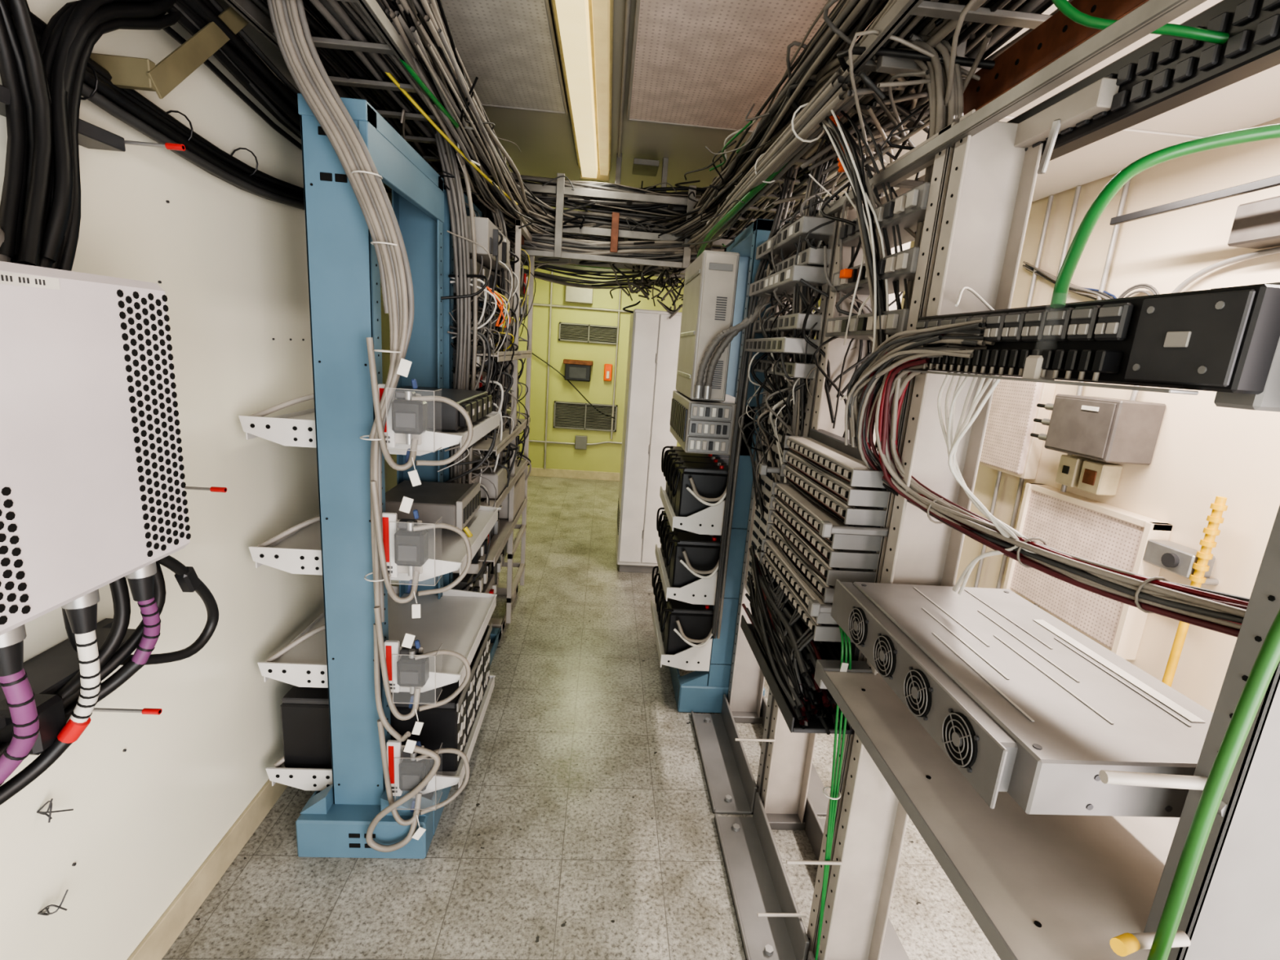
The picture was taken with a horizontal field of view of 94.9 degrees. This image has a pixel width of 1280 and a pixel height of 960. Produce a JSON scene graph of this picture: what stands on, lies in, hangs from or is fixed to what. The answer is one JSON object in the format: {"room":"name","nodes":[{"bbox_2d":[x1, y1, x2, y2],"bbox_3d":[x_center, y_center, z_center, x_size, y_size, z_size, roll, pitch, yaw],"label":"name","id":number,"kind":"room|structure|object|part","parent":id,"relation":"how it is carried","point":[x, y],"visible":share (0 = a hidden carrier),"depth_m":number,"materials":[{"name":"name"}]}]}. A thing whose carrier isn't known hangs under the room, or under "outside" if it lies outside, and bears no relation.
{"room":"telecom equipment room","nodes":[
{"label":"telecom equipment room","id":0,"kind":"room"},
{"bbox_2d":[0,0,391,271],"bbox_3d":[-0.963,-0.847,1.091,0.183,0.987,3.821,4,13,-3],"label":"cables","id":1,"kind":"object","parent":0,"point":[46,70],"depth_m":0.98,"materials":[{"name":"black rubber"}]},
{"bbox_2d":[0,261,191,635],"bbox_3d":[-0.920,-0.040,0.732,0.241,0.470,0.640,3,13,-4],"label":"wall box","id":2,"kind":"object","parent":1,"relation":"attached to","point":[93,494],"visible":1,"depth_m":0.85,"materials":[{"name":"paint"}]},
{"bbox_2d":[0,555,218,804],"bbox_3d":[-0.980,0.362,0.901,0.252,0.409,0.703,3,13,-4],"label":"cables","id":3,"kind":"object","parent":2,"relation":"attached to","point":[48,700],"visible":0.96,"depth_m":0.97,"materials":[{"name":"black plastic"}]},
{"bbox_2d":[0,0,513,959],"bbox_3d":[-1.215,-0.430,2.686,0.131,2.600,8.350,3,13,-4],"label":"wall","id":4,"kind":"structure","parent":0,"point":[230,264],"depth_m":1.48,"materials":[{"name":"white paint"}]},
{"bbox_2d":[92,707,162,715],"bbox_3d":[-1.038,0.452,1.155,0.180,0.024,0.024,3,13,-4],"label":"rod","id":5,"kind":"object","parent":4,"relation":"attached to","point":[146,710],"visible":0.48,"depth_m":1.16,"materials":[{"name":"metal"}]},
{"bbox_2d":[124,140,185,151],"bbox_3d":[-0.978,-0.655,1.144,0.170,0.024,0.024,3,13,-4],"label":"rod","id":6,"kind":"object","parent":4,"relation":"attached to","point":[171,146],"visible":0.5,"depth_m":1.14,"materials":[{"name":"red plastic"}]},
{"bbox_2d":[89,0,262,98],"bbox_3d":[-0.991,-1.085,1.364,0.123,0.560,0.630,3,13,-4],"label":"bracket","id":7,"kind":"object","parent":4,"relation":"attached to","point":[126,72],"visible":0.71,"depth_m":1.17,"materials":[{"name":"beige metal"}]},
{"bbox_2d":[71,200,304,866],"bbox_3d":[-1.126,-0.048,1.576,0.004,1.456,1.116,3,13,-4],"label":"screws","id":8,"kind":"object","parent":4,"relation":"attached to","point":[166,201],"depth_m":1.33,"materials":[{"name":"metal"}]},
{"bbox_2d":[184,486,226,492],"bbox_3d":[-1.030,0.018,1.334,0.170,0.024,0.024,3,13,-4],"label":"rod","id":9,"kind":"object","parent":4,"relation":"attached to","point":[214,489],"visible":0.5,"depth_m":1.33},
{"bbox_2d":[127,778,288,959],"bbox_3d":[-1.264,0.789,2.959,0.012,0.100,8.150,3,13,-4],"label":"baseboard","id":10,"kind":"structure","parent":4,"relation":"attached to","point":[171,923],"depth_m":1.60,"materials":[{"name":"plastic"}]},
{"bbox_2d":[251,0,1072,319],"bbox_3d":[-0.095,-1.159,2.367,2.393,0.816,3.983,6,13,7],"label":"overhead cables","id":11,"kind":"object","parent":4,"relation":"attached to","point":[778,140],"visible":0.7,"depth_m":1.86,"materials":[{"name":"black rubber"}]},
{"bbox_2d":[161,475,1000,959],"bbox_3d":[0.477,0.979,3.097,3.720,0.080,8.350,3,13,-4],"label":"floor","id":12,"kind":"structure","parent":0,"point":[582,826],"depth_m":1.87,"materials":[{"name":"tile"}]},
{"bbox_2d":[295,93,451,858],"bbox_3d":[-0.783,0.039,1.931,0.375,2.075,0.812,3,13,-4],"label":"rack","id":13,"kind":"object","parent":12,"relation":"on","point":[344,277],"visible":0.54,"depth_m":1.64,"materials":[{"name":"metal"}]},
{"bbox_2d":[238,393,501,455],"bbox_3d":[-0.797,-0.219,1.883,0.590,0.157,0.597,3,13,-4],"label":"shelf","id":14,"kind":"object","parent":13,"relation":"attached to","point":[297,428],"depth_m":1.61,"materials":[{"name":"white metal"}]},
{"bbox_2d":[395,386,492,431],"bbox_3d":[-0.683,-0.242,1.936,0.312,0.085,0.450,3,13,-4],"label":"control unit","id":15,"kind":"object","parent":14,"relation":"on","point":[477,404],"visible":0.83,"depth_m":1.83,"materials":[{"name":"grey metal"}]},
{"bbox_2d":[266,0,473,852],"bbox_3d":[-0.667,-0.072,1.506,0.457,2.368,0.110,1,13,-14],"label":"cables","id":16,"kind":"object","parent":13,"relation":"attached to","point":[288,17],"visible":0.99,"depth_m":1.46,"materials":[{"name":"grey plastic"}]},
{"bbox_2d":[248,505,498,581],"bbox_3d":[-0.823,0.141,1.963,0.590,0.157,0.597,3,13,-4],"label":"shelf","id":17,"kind":"object","parent":13,"relation":"attached to","point":[297,549],"depth_m":1.76,"materials":[{"name":"white metal"}]},
{"bbox_2d":[385,480,480,537],"bbox_3d":[-0.712,0.098,2.037,0.307,0.134,0.300,3,13,-4],"label":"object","id":18,"kind":"object","parent":17,"relation":"on","point":[457,504],"visible":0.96,"depth_m":1.95,"materials":[{"name":"grey metal"}]},
{"bbox_2d":[257,585,497,692],"bbox_3d":[-0.849,0.491,2.041,0.590,0.157,0.597,3,13,-4],"label":"shelf","id":19,"kind":"object","parent":13,"relation":"attached to","point":[459,620],"depth_m":1.99,"materials":[{"name":"white metal"}]},
{"bbox_2d":[265,675,495,794],"bbox_3d":[-0.875,0.842,2.119,0.590,0.157,0.597,3,13,-4],"label":"shelf","id":20,"kind":"object","parent":13,"relation":"attached to","point":[304,779],"depth_m":1.85,"materials":[{"name":"white metal"}]},
{"bbox_2d":[280,622,492,771],"bbox_3d":[-0.857,0.740,2.100,0.542,0.258,0.554,3,13,-4],"label":"rack-mounted server","id":21,"kind":"object","parent":20,"relation":"on","point":[304,711],"depth_m":1.85,"materials":[{"name":"black metal"}]},
{"bbox_2d":[377,378,441,462],"bbox_3d":[-0.600,-0.150,1.514,0.161,0.221,0.081,3,13,-4],"label":"module","id":22,"kind":"object","parent":13,"relation":"attached to","point":[406,420],"visible":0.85,"depth_m":1.49,"materials":[{"name":"beige plastic"}]},
{"bbox_2d":[382,509,442,593],"bbox_3d":[-0.625,0.196,1.591,0.161,0.241,0.081,3,13,-4],"label":"module","id":23,"kind":"object","parent":13,"relation":"attached to","point":[406,550],"visible":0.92,"depth_m":1.57,"materials":[{"name":"beige plastic"}]},
{"bbox_2d":[383,639,442,708],"bbox_3d":[-0.652,0.553,1.671,0.161,0.216,0.081,3,13,-4],"label":"module","id":24,"kind":"object","parent":13,"relation":"attached to","point":[403,670],"visible":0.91,"depth_m":1.65,"materials":[{"name":"beige plastic"}]},
{"bbox_2d":[386,740,442,812],"bbox_3d":[-0.676,0.882,1.744,0.161,0.241,0.081,3,13,-4],"label":"module","id":25,"kind":"object","parent":13,"relation":"attached to","point":[406,773],"visible":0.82,"depth_m":1.73,"materials":[{"name":"beige plastic"}]},
{"bbox_2d":[442,177,501,666],"bbox_3d":[-0.832,-0.132,2.625,0.360,2.100,0.580,3,13,-4],"label":"rack","id":26,"kind":"object","parent":12,"relation":"on","point":[448,255],"visible":0.12,"depth_m":2.24,"materials":[{"name":"grey metal"}]},
{"bbox_2d":[453,216,510,594],"bbox_3d":[-0.743,-0.208,2.613,0.247,1.707,0.500,3,13,-4],"label":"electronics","id":27,"kind":"object","parent":26,"relation":"attached to","point":[487,236],"visible":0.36,"depth_m":2.49,"materials":[{"name":"grey metal"}]},
{"bbox_2d":[481,215,534,633],"bbox_3d":[-0.844,-0.264,3.216,0.400,2.100,0.570,3,13,-4],"label":"rack","id":28,"kind":"object","parent":12,"relation":"on","point":[510,588],"visible":0.04,"depth_m":3.18,"materials":[{"name":"grey metal"}]},
{"bbox_2d":[434,125,535,590],"bbox_3d":[-0.694,-0.493,2.803,0.260,1.926,1.440,3,13,-4],"label":"wiring","id":29,"kind":"object","parent":28,"relation":"attached to","point":[503,338],"visible":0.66,"depth_m":2.30,"materials":[{"name":"grey plastic"}]},
{"bbox_2d":[471,350,532,566],"bbox_3d":[-0.713,-0.189,2.922,0.190,0.900,1.050,3,13,-4],"label":"rack equipment","id":30,"kind":"object","parent":28,"relation":"attached to","point":[499,477],"visible":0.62,"depth_m":2.73,"materials":[{"name":"grey metal"}]},
{"bbox_2d":[484,240,529,577],"bbox_3d":[-0.773,-0.370,3.196,0.248,1.765,0.490,3,13,-4],"label":"electronics","id":31,"kind":"object","parent":28,"relation":"attached to","point":[497,568],"visible":0.19,"depth_m":3.16,"materials":[{"name":"black plastic"}]},
{"bbox_2d":[615,308,681,573],"bbox_3d":[0.054,-0.273,4.244,0.353,1.800,0.619,3,13,-4],"label":"tall cabinet","id":32,"kind":"object","parent":12,"relation":"on","point":[654,338],"visible":0.96,"depth_m":3.93,"materials":[{"name":"grey metal"}]},
{"bbox_2d":[669,218,790,713],"bbox_3d":[0.412,-0.030,2.695,0.380,2.050,0.640,3,13,-4],"label":"rack","id":33,"kind":"object","parent":12,"relation":"on","point":[696,691],"visible":0.17,"depth_m":2.52,"materials":[{"name":"metal"}]},
{"bbox_2d":[650,445,736,671],"bbox_3d":[0.297,0.295,2.729,0.406,0.976,0.656,3,13,-4],"label":"bank","id":34,"kind":"object","parent":33,"relation":"attached to","point":[693,498],"visible":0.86,"depth_m":2.49,"materials":[{"name":"black plastic"}]},
{"bbox_2d":[669,390,755,455],"bbox_3d":[0.302,-0.265,2.615,0.278,0.205,0.622,3,13,-4],"label":"panel","id":35,"kind":"object","parent":33,"relation":"attached to","point":[699,426],"visible":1,"depth_m":2.33,"materials":[{"name":"grey metal"}]},
{"bbox_2d":[675,249,739,401],"bbox_3d":[0.272,-0.643,2.518,0.144,0.560,0.541,3,13,-4],"label":"electrical cabinet","id":36,"kind":"object","parent":35,"relation":"on","point":[710,284],"visible":0.8,"depth_m":2.27,"materials":[{"name":"grey metal"}]},
{"bbox_2d":[690,195,842,815],"bbox_3d":[0.531,0.135,2.108,0.444,2.000,0.570,3,13,-4],"label":"rack","id":37,"kind":"object","parent":12,"relation":"on","point":[732,788],"visible":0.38,"depth_m":2.30,"materials":[{"name":"grey metal"}]},
{"bbox_2d":[693,258,782,399],"bbox_3d":[0.369,-0.606,2.194,0.283,0.622,0.062,7,13,11],"label":"conduit","id":38,"kind":"object","parent":37,"relation":"attached to","point":[732,331],"visible":0.73,"depth_m":2.21,"materials":[{"name":"grey plastic"}]},
{"bbox_2d":[745,378,808,595],"bbox_3d":[0.495,0.083,2.099,0.043,0.860,0.480,3,13,-4],"label":"panel","id":39,"kind":"object","parent":37,"relation":"attached to","point":[759,524],"visible":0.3,"depth_m":2.19,"materials":[{"name":"black plastic"}]},
{"bbox_2d":[711,120,848,639],"bbox_3d":[0.468,-0.199,2.033,0.187,1.897,0.585,3,13,-6],"label":"cable bundle","id":40,"kind":"object","parent":37,"relation":"attached to","point":[797,393],"visible":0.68,"depth_m":2.05,"materials":[{"name":"grey plastic"}]},
{"bbox_2d":[744,215,834,379],"bbox_3d":[0.528,-0.572,1.948,0.232,0.445,0.530,3,13,-4],"label":"blocks","id":41,"kind":"object","parent":37,"relation":"attached to","point":[809,267],"visible":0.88,"depth_m":1.74,"materials":[{"name":"grey metal"}]},
{"bbox_2d":[714,121,957,959],"bbox_3d":[0.560,0.258,1.562,0.444,2.000,0.530,3,13,-4],"label":"rack","id":42,"kind":"object","parent":12,"relation":"on","point":[758,882],"visible":0.25,"depth_m":1.68,"materials":[{"name":"grey metal"}]},
{"bbox_2d":[734,737,841,916],"bbox_3d":[0.379,0.975,1.653,0.130,0.308,0.538,3,13,-4],"label":"rod","id":43,"kind":"object","parent":42,"relation":"attached to","point":[788,862],"visible":1,"depth_m":1.55,"materials":[{"name":"beige plastic"}]},
{"bbox_2d":[740,545,853,734],"bbox_3d":[0.407,0.395,1.586,0.170,0.272,0.596,3,13,-4],"label":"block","id":44,"kind":"object","parent":42,"relation":"attached to","point":[784,649],"visible":0.94,"depth_m":1.43,"materials":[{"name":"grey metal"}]},
{"bbox_2d":[758,463,888,617],"bbox_3d":[0.437,0.128,1.518,0.150,0.232,0.549,3,13,-4],"label":"bar","id":45,"kind":"object","parent":42,"relation":"attached to","point":[827,528],"visible":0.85,"depth_m":1.24,"materials":[{"name":"white metal"}]},
{"bbox_2d":[759,428,889,715],"bbox_3d":[0.454,0.205,1.537,0.145,0.620,0.504,3,13,-4],"label":"panel","id":46,"kind":"object","parent":42,"relation":"attached to","point":[829,480],"visible":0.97,"depth_m":1.39,"materials":[{"name":"grey metal"}]},
{"bbox_2d":[825,182,930,340],"bbox_3d":[0.602,-0.488,1.401,0.150,0.290,0.440,3,13,-4],"label":"blocks","id":47,"kind":"object","parent":42,"relation":"attached to","point":[908,209],"visible":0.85,"depth_m":1.30,"materials":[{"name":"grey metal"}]},
{"bbox_2d":[839,268,852,279],"bbox_3d":[0.518,-0.514,1.467,0.030,0.020,0.030,3,13,-4],"label":"tags","id":48,"kind":"object","parent":47,"relation":"attached to","point":[846,273],"visible":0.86,"depth_m":1.45,"materials":[{"name":"orange plastic"}]},
{"bbox_2d":[815,0,1279,217],"bbox_3d":[0.654,-0.683,1.267,0.206,0.095,1.900,3,13,-4],"label":"rail","id":49,"kind":"object","parent":42,"relation":"attached to","point":[1153,15],"depth_m":0.81,"materials":[{"name":"metal"}]},
{"bbox_3d":[0.749,-0.570,0.789,0.048,0.095,0.910,3,13,-4],"label":"overhead fuse strip","id":50,"kind":"part","parent":49,"relation":"part of","materials":[{"name":"black plastic"}]},
{"bbox_2d":[871,192,911,448],"bbox_3d":[1.266,-0.355,3.396,0.262,2.500,0.262,3,13,-4],"label":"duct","id":51,"kind":"object","parent":12,"relation":"on","point":[906,246],"visible":0.02,"depth_m":3.24,"materials":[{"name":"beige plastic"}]},
{"bbox_2d":[807,77,1279,959],"bbox_3d":[0.592,0.392,0.971,0.444,2.000,0.665,3,13,-4],"label":"rack","id":52,"kind":"object","parent":12,"relation":"on","point":[1232,909],"depth_m":1.09,"materials":[{"name":"white metal"}]},
{"bbox_2d":[814,626,851,959],"bbox_3d":[0.481,0.797,1.351,0.206,0.974,0.088,10,14,25],"label":"cables","id":53,"kind":"object","parent":52,"relation":"attached to","point":[834,791],"visible":0.63,"depth_m":1.33,"materials":[{"name":"green plastic"}]},
{"bbox_2d":[875,35,1061,173],"bbox_3d":[0.661,-0.669,0.824,0.250,0.360,1.030,3,13,-4],"label":"channel","id":54,"kind":"object","parent":52,"relation":"on","point":[887,64],"visible":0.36,"depth_m":1.26,"materials":[{"name":"metal"}]},
{"bbox_2d":[719,0,1052,237],"bbox_3d":[0.587,-1.148,2.262,0.324,0.040,3.950,3,13,-4],"label":"tray","id":55,"kind":"object","parent":54,"relation":"attached to","point":[901,10],"visible":0.14,"depth_m":1.12,"materials":[{"name":"metal"}]},
{"bbox_2d":[824,115,848,172],"bbox_3d":[0.501,-0.862,1.490,0.095,0.152,0.045,13,15,33],"label":"conduit","id":56,"kind":"object","parent":55,"relation":"hanging from","point":[841,169],"visible":0.18,"depth_m":1.48,"materials":[{"name":"plastic"}]},
{"bbox_2d":[765,0,995,467],"bbox_3d":[0.577,-0.581,1.615,0.396,1.327,1.418,4,13,-2],"label":"bundle","id":57,"kind":"object","parent":55,"relation":"hanging from","point":[940,64],"visible":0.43,"depth_m":1.36,"materials":[{"name":"grey plastic"}]},
{"bbox_2d":[1022,0,1279,380],"bbox_3d":[0.912,-0.476,0.825,0.733,0.711,0.191,3,13,-4],"label":"cable","id":58,"kind":"object","parent":55,"relation":"hanging from","point":[1033,369],"visible":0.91,"depth_m":0.77,"materials":[{"name":"green plastic"}]},
{"bbox_2d":[963,0,1148,115],"bbox_3d":[0.734,-0.720,0.801,0.009,0.080,1.000,3,13,-4],"label":"beam","id":59,"kind":"structure","parent":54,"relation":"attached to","point":[1059,34],"depth_m":1.06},
{"bbox_2d":[813,659,1180,959],"bbox_3d":[0.630,0.499,0.989,0.454,0.070,0.680,3,13,-4],"label":"shelf","id":60,"kind":"object","parent":52,"relation":"on","point":[1037,886],"visible":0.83,"depth_m":0.83,"materials":[{"name":"beige metal"}]},
{"bbox_2d":[831,578,1213,817],"bbox_3d":[0.594,0.313,0.965,0.372,0.086,0.551,3,13,-4],"label":"fan-cooled rectifier","id":61,"kind":"object","parent":52,"relation":"in","point":[1026,705],"visible":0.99,"depth_m":0.83,"materials":[{"name":"metal"}]},
{"bbox_2d":[844,286,1249,637],"bbox_3d":[0.661,-0.021,0.866,0.210,0.544,0.967,-1,14,-23],"label":"harness","id":62,"kind":"object","parent":52,"relation":"attached to","point":[876,393],"visible":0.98,"depth_m":1.00,"materials":[{"name":"grey plastic"}]},
{"bbox_2d":[901,282,1279,412],"bbox_3d":[0.766,-0.177,0.838,0.482,0.130,0.690,3,13,-4],"label":"panel","id":63,"kind":"object","parent":52,"relation":"on","point":[1225,341],"visible":0.85,"depth_m":0.65,"materials":[{"name":"black plastic"}]},
{"bbox_2d":[1109,930,1191,956],"bbox_3d":[0.547,0.497,0.634,0.089,0.020,0.022,2,13,-11],"label":"stud","id":64,"kind":"object","parent":52,"relation":"attached to","point":[1124,944],"visible":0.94,"depth_m":0.63,"materials":[{"name":"paint"}]},
{"bbox_3d":[0.586,0.341,0.642,0.146,0.032,0.031,5,13,2],"label":"rod handle","id":65,"kind":"part","parent":52,"relation":"part of","materials":[{"name":"white metal"}]},
{"bbox_2d":[1146,608,1279,959],"bbox_3d":[0.551,0.707,0.645,0.071,1.483,0.019,11,14,26],"label":"cable","id":66,"kind":"object","parent":52,"relation":"attached to","point":[1268,659],"visible":1,"depth_m":0.56,"materials":[{"name":"green plastic"}]},
{"bbox_2d":[466,0,751,211],"bbox_3d":[0.668,-1.631,2.516,3.720,0.080,8.350,3,13,-4],"label":"ceiling","id":67,"kind":"structure","parent":0,"point":[544,140],"depth_m":3.09,"materials":[{"name":"paint"}]},
{"bbox_2d":[405,0,568,115],"bbox_3d":[-0.649,-1.565,2.044,0.712,0.032,1.260,3,13,-4],"label":"perforated panel","id":68,"kind":"object","parent":67,"relation":"attached to","point":[510,46],"depth_m":2.14,"materials":[{"name":"white metal"}]},
{"bbox_2d":[479,153,696,268],"bbox_3d":[-0.083,-1.507,3.284,1.900,0.600,0.330,3,13,-4],"label":"frame","id":69,"kind":"object","parent":67,"relation":"attached to","point":[641,166],"visible":0.62,"depth_m":3.19,"materials":[{"name":"metal"}]},
{"bbox_2d":[223,0,491,213],"bbox_3d":[-0.798,-1.298,2.384,0.324,0.040,3.500,3,13,-4],"label":"tray","id":70,"kind":"object","parent":69,"relation":"attached to","point":[395,45],"visible":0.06,"depth_m":1.45,"materials":[{"name":"metal"}]},
{"bbox_2d":[488,217,733,248],"bbox_3d":[0.078,-1.375,3.389,2.350,0.040,0.324,3,13,-4],"label":"tray","id":71,"kind":"object","parent":69,"relation":"attached to","point":[626,234],"visible":0.15,"depth_m":3.23,"materials":[{"name":"metal"}]},
{"bbox_2d":[520,248,685,288],"bbox_3d":[-0.114,-1.675,4.633,2.200,0.391,0.684,3,13,-4],"label":"wiring","id":72,"kind":"object","parent":71,"relation":"hanging from","point":[580,269],"visible":0.3,"depth_m":4.46,"materials":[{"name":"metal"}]},
{"bbox_2d":[515,182,800,221],"bbox_3d":[0.093,-1.539,3.301,2.350,0.040,0.324,3,13,-4],"label":"tray","id":73,"kind":"object","parent":69,"relation":"attached to","point":[544,190],"visible":0.26,"depth_m":3.14,"materials":[{"name":"metal"}]},
{"bbox_2d":[549,0,631,182],"bbox_3d":[-0.183,-1.554,2.308,0.254,0.100,3.400,3,13,-4],"label":"fluorescent light fixture","id":74,"kind":"object","parent":67,"relation":"attached to","point":[584,28],"visible":0.88,"depth_m":2.19,"materials":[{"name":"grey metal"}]},
{"bbox_2d":[626,0,877,133],"bbox_3d":[0.352,-1.506,2.111,0.762,0.032,1.260,3,13,-4],"label":"perforated panel","id":75,"kind":"object","parent":67,"relation":"attached to","point":[700,64],"depth_m":2.07,"materials":[{"name":"white metal"}]},
{"bbox_2d":[516,265,821,472],"bbox_3d":[0.355,-1.236,6.824,3.520,2.600,0.100,3,13,-4],"label":"wall","id":76,"kind":"structure","parent":0,"point":[605,457],"depth_m":6.71,"materials":[{"name":"yellow paint"}]},
{"bbox_2d":[522,467,620,480],"bbox_3d":[0.268,-0.007,7.040,3.480,0.100,0.012,3,13,-4],"label":"baseboard","id":77,"kind":"structure","parent":76,"relation":"attached to","point":[539,472],"depth_m":6.96,"materials":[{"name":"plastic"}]},
{"bbox_2d":[532,352,614,418],"bbox_3d":[-0.780,-1.082,6.681,1.026,0.711,0.068,4,13,-2],"label":"hanging wire","id":78,"kind":"object","parent":76,"relation":"hanging from","point":[532,353],"visible":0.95,"depth_m":6.68,"materials":[{"name":"black rubber"}]},
{"bbox_2d":[563,359,593,382],"bbox_3d":[-0.703,-1.240,6.653,0.330,0.230,0.120,3,13,-4],"label":"thermostat box","id":79,"kind":"object","parent":76,"relation":"attached to","point":[575,370],"visible":1,"depth_m":6.61,"materials":[{"name":"black plastic"}]},
{"bbox_2d":[528,268,631,468],"bbox_3d":[-0.328,-1.256,6.690,1.900,2.400,0.080,3,13,-4],"label":"conduit","id":80,"kind":"object","parent":76,"relation":"attached to","point":[573,295],"visible":0.63,"depth_m":6.58,"materials":[{"name":"grey metal"}]},
{"bbox_2d":[553,400,617,431],"bbox_3d":[-0.633,-0.737,6.817,0.730,0.310,0.030,3,13,-4],"label":"air vent grille","id":81,"kind":"object","parent":76,"relation":"in","point":[566,415],"visible":1,"depth_m":6.82,"materials":[{"name":"grey metal"}]},
{"bbox_2d":[558,322,618,344],"bbox_3d":[-0.576,-1.648,6.614,0.670,0.200,0.030,3,13,-4],"label":"air vent grille","id":82,"kind":"object","parent":76,"relation":"in","point":[576,332],"visible":1,"depth_m":6.61,"materials":[{"name":"beige metal"}]},
{"bbox_2d":[603,364,612,381],"bbox_3d":[-0.366,-1.226,6.705,0.090,0.190,0.060,3,13,-4],"label":"alarm pull station","id":83,"kind":"object","parent":76,"relation":"attached to","point":[607,367],"visible":1,"depth_m":6.68,"materials":[{"name":"orange plastic"}]},
{"bbox_2d":[802,0,1279,241],"bbox_3d":[1.647,-1.477,2.393,1.530,0.025,4.940,3,13,-4],"label":"ceiling","id":84,"kind":"structure","parent":0,"point":[1253,100],"depth_m":2.35,"materials":[{"name":"white paint"}]},
{"bbox_2d":[901,117,1279,712],"bbox_3d":[2.376,-0.221,2.928,0.100,2.600,8.350,3,13,-4],"label":"wall","id":85,"kind":"structure","parent":0,"point":[1204,451],"depth_m":2.55,"materials":[{"name":"white paint"}]},
{"bbox_2d":[979,375,1057,479],"bbox_3d":[2.241,-0.340,3.536,0.100,0.590,0.440,3,13,-4],"label":"box","id":86,"kind":"object","parent":85,"relation":"attached to","point":[1009,447],"visible":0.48,"depth_m":3.43,"materials":[{"name":"white plastic"}]},
{"bbox_2d":[1003,483,1173,659],"bbox_3d":[2.232,0.422,3.015,0.100,0.650,0.790,3,13,-4],"label":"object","id":87,"kind":"object","parent":85,"relation":"attached to","point":[1071,523],"visible":0.79,"depth_m":2.90,"materials":[{"name":"white plastic"}]},
{"bbox_2d":[1055,454,1122,495],"bbox_3d":[2.258,-0.028,2.971,0.105,0.150,0.280,3,13,-4],"label":"boxes","id":88,"kind":"object","parent":85,"relation":"attached to","point":[1086,474],"visible":0.98,"depth_m":2.90,"materials":[{"name":"plastic"}]},
{"bbox_2d":[1030,394,1165,465],"bbox_3d":[2.213,-0.269,2.908,0.232,0.280,0.550,3,13,-4],"label":"switch box","id":89,"kind":"object","parent":85,"relation":"attached to","point":[1104,429],"visible":1,"depth_m":2.68,"materials":[{"name":"grey metal"}]},
{"bbox_2d":[973,178,1279,606],"bbox_3d":[2.300,-0.272,2.743,0.082,2.370,2.022,3,13,-4],"label":"conduit","id":90,"kind":"object","parent":85,"relation":"attached to","point":[1100,294],"visible":0.41,"depth_m":3.13,"materials":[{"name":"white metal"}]},
{"bbox_2d":[1143,496,1227,686],"bbox_3d":[2.246,0.581,2.515,0.120,1.100,0.254,3,13,-4],"label":"gas pipe","id":91,"kind":"object","parent":85,"relation":"attached to","point":[1196,566],"visible":0.91,"depth_m":2.40,"materials":[{"name":"paint"}]},
{"bbox_2d":[1110,174,1279,248],"bbox_3d":[2.265,-0.989,2.260,0.300,0.170,0.800,3,13,-4],"label":"light fixture","id":92,"kind":"object","parent":85,"relation":"attached to","point":[1256,224],"visible":1,"depth_m":2.19,"materials":[{"name":"grey plastic"}]}
]}

